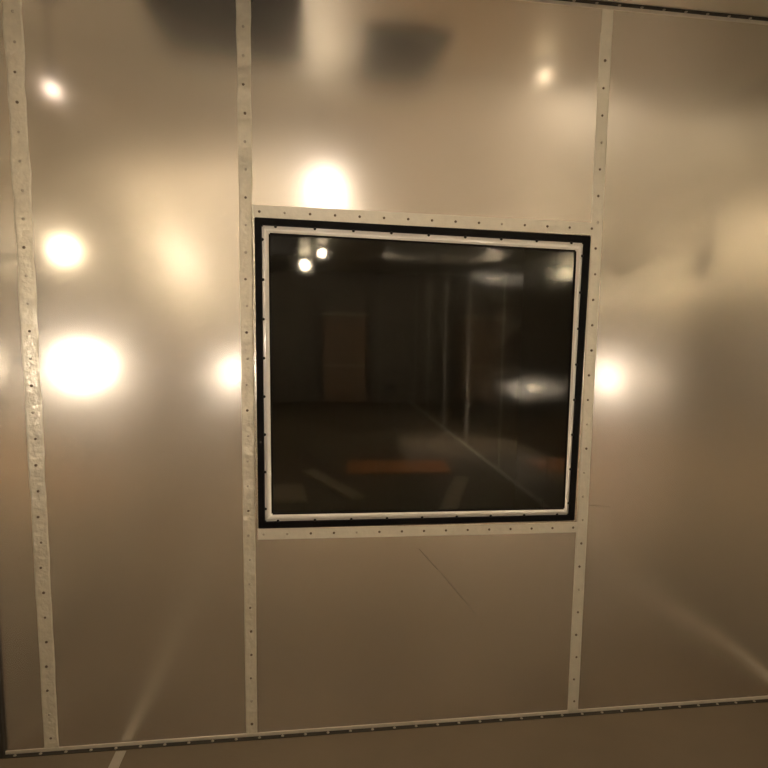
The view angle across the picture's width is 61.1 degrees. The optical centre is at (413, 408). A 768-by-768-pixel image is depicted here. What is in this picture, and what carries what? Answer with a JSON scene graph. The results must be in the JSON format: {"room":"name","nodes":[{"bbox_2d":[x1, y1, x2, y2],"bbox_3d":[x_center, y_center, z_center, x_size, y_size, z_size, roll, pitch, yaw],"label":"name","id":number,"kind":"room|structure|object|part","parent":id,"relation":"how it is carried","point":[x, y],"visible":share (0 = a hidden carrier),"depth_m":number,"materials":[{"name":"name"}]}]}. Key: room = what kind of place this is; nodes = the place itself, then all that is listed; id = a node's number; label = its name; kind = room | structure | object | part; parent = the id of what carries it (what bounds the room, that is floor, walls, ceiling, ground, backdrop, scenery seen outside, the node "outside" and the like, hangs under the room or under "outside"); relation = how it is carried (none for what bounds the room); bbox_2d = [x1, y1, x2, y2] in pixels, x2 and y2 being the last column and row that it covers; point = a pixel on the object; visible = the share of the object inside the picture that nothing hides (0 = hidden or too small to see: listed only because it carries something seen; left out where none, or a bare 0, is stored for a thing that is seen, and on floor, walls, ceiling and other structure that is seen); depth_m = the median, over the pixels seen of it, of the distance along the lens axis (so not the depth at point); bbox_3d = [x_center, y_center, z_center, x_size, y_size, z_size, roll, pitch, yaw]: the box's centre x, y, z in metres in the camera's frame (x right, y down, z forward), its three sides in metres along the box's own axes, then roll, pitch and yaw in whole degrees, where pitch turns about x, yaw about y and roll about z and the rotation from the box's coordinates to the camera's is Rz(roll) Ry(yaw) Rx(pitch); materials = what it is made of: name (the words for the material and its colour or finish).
{"room":"parking garage","nodes":[
{"label":"parking garage","id":0,"kind":"room"},
{"bbox_2d":[0,0,767,750],"bbox_3d":[0.085,-0.099,2.308,3.000,2.600,0.004,0,7,-9],"label":"wall","id":1,"kind":"structure","parent":0,"point":[481,108],"depth_m":2.25,"materials":[{"name":"grey metal"}]},
{"bbox_2d":[0,667,5,756],"bbox_3d":[-1.388,-0.092,2.075,0.016,2.584,0.016,0,7,-9],"label":"trim","id":2,"kind":"structure","parent":1,"relation":"attached to","point":[2,733],"depth_m":2.21,"materials":[{"name":"grey"}]},
{"bbox_3d":[-1.317,-0.100,2.096,0.164,2.600,0.004,0,7,-9],"label":"panel","id":3,"kind":"part","parent":1,"relation":"part of","materials":[{"name":"silver metal"}]},
{"bbox_2d":[2,0,58,747],"bbox_3d":[-1.238,-0.099,2.102,0.062,2.576,0.007,0,7,-9],"label":"trim","id":4,"kind":"structure","parent":1,"relation":"attached to","point":[13,33],"depth_m":2.09,"materials":[{"name":"silver"}]},
{"bbox_3d":[-0.902,-0.099,2.159,0.682,2.600,0.004,0,7,-9],"label":"panel","id":5,"kind":"part","parent":1,"relation":"part of","materials":[{"name":"silver metal"}]},
{"bbox_2d":[236,0,256,733],"bbox_3d":[-0.564,-0.099,2.204,0.049,2.576,0.007,0,7,-9],"label":"trim","id":6,"kind":"structure","parent":1,"relation":"attached to","point":[243,7],"depth_m":2.19,"materials":[{"name":"silver"}]},
{"bbox_3d":[-0.550,-0.108,2.211,0.031,1.057,0.004,0,7,-9],"label":"panel","id":7,"kind":"part","parent":1,"relation":"part of","materials":[{"name":"silver metal"}]},
{"bbox_2d":[0,696,767,758],"bbox_3d":[0.063,1.186,2.450,2.996,0.014,0.022,0,7,-9],"label":"trim","id":8,"kind":"structure","parent":1,"relation":"attached to","point":[747,700],"depth_m":2.42,"materials":[{"name":"metal"}]},
{"bbox_3d":[0.023,0.804,2.410,1.225,0.781,0.004,0,7,-9],"label":"panel","id":9,"kind":"part","parent":1,"relation":"part of","materials":[{"name":"silver metal"}]},
{"bbox_2d":[258,522,577,539],"bbox_3d":[0.037,0.443,2.362,1.179,0.046,0.006,0,7,-9],"label":"trim","id":10,"kind":"structure","parent":1,"relation":"attached to","point":[521,528],"depth_m":2.36,"materials":[{"name":"metal"}]},
{"bbox_2d":[253,205,592,234],"bbox_3d":[0.062,-0.648,2.232,1.200,0.050,0.006,0,7,-9],"label":"trim","id":11,"kind":"structure","parent":1,"relation":"attached to","point":[263,211],"depth_m":2.23,"materials":[{"name":"metal"}]},
{"bbox_3d":[0.056,-1.004,2.192,1.221,0.776,0.004,0,7,-9],"label":"panel","id":12,"kind":"part","parent":1,"relation":"part of","materials":[{"name":"silver metal"}]},
{"bbox_3d":[0.627,-0.101,2.390,0.034,1.044,0.004,0,7,-9],"label":"panel","id":13,"kind":"part","parent":1,"relation":"part of","materials":[{"name":"silver metal"}]},
{"bbox_2d":[568,32,611,710],"bbox_3d":[0.643,-0.059,2.392,0.047,2.498,0.007,0,7,-9],"label":"trim","id":14,"kind":"structure","parent":1,"relation":"attached to","point":[605,38],"depth_m":2.38,"materials":[{"name":"metal"}]},
{"bbox_2d":[601,9,613,32],"bbox_3d":[0.666,-1.338,2.241,0.041,0.078,0.001,0,7,-9],"label":"trim","id":15,"kind":"structure","parent":1,"relation":"attached to","point":[607,14],"depth_m":2.24,"materials":[{"name":"metal"}]},
{"bbox_2d":[517,0,767,24],"bbox_3d":[0.111,-1.381,2.141,2.996,0.014,0.022,0,7,-9],"label":"trim","id":16,"kind":"structure","parent":1,"relation":"attached to","point":[580,3],"depth_m":2.25,"materials":[{"name":"metal"}]},
{"bbox_3d":[1.105,-0.099,2.463,0.938,2.600,0.004,0,7,-9],"label":"panel","id":17,"kind":"part","parent":1,"relation":"part of","materials":[{"name":"silver metal"}]},
{"bbox_2d":[0,702,767,767],"bbox_3d":[0.871,1.876,-2.885,3.040,0.050,10.940,0,7,-9],"label":"floor","id":18,"kind":"structure","parent":0,"point":[725,736],"depth_m":2.33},
{"bbox_2d":[108,751,125,767],"bbox_3d":[-0.846,1.337,1.104,0.034,0.002,2.370,0,7,-9],"label":"floor strip","id":19,"kind":"object","parent":18,"relation":"on","point":[118,756],"visible":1,"depth_m":2.22,"materials":[{"name":"white paint"}]},
{"bbox_2d":[595,0,767,17],"bbox_3d":[0.920,-0.732,-3.199,3.008,0.004,10.900,0,7,-9],"label":"ceiling","id":20,"kind":"structure","parent":0,"point":[757,8],"depth_m":2.22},
{"bbox_3d":[0.036,-0.011,2.327,1.740,2.077,0.026,0,7,-9],"label":"wall","id":21,"kind":"structure","parent":0,"visible":0},
{"bbox_2d":[254,217,590,528],"bbox_3d":[0.040,-0.108,2.307,1.170,1.058,0.042,0,7,-9],"label":"window","id":22,"kind":"structure","parent":21,"relation":"in","point":[406,375],"depth_m":2.29,"materials":[{"name":"black glass"}]}
]}

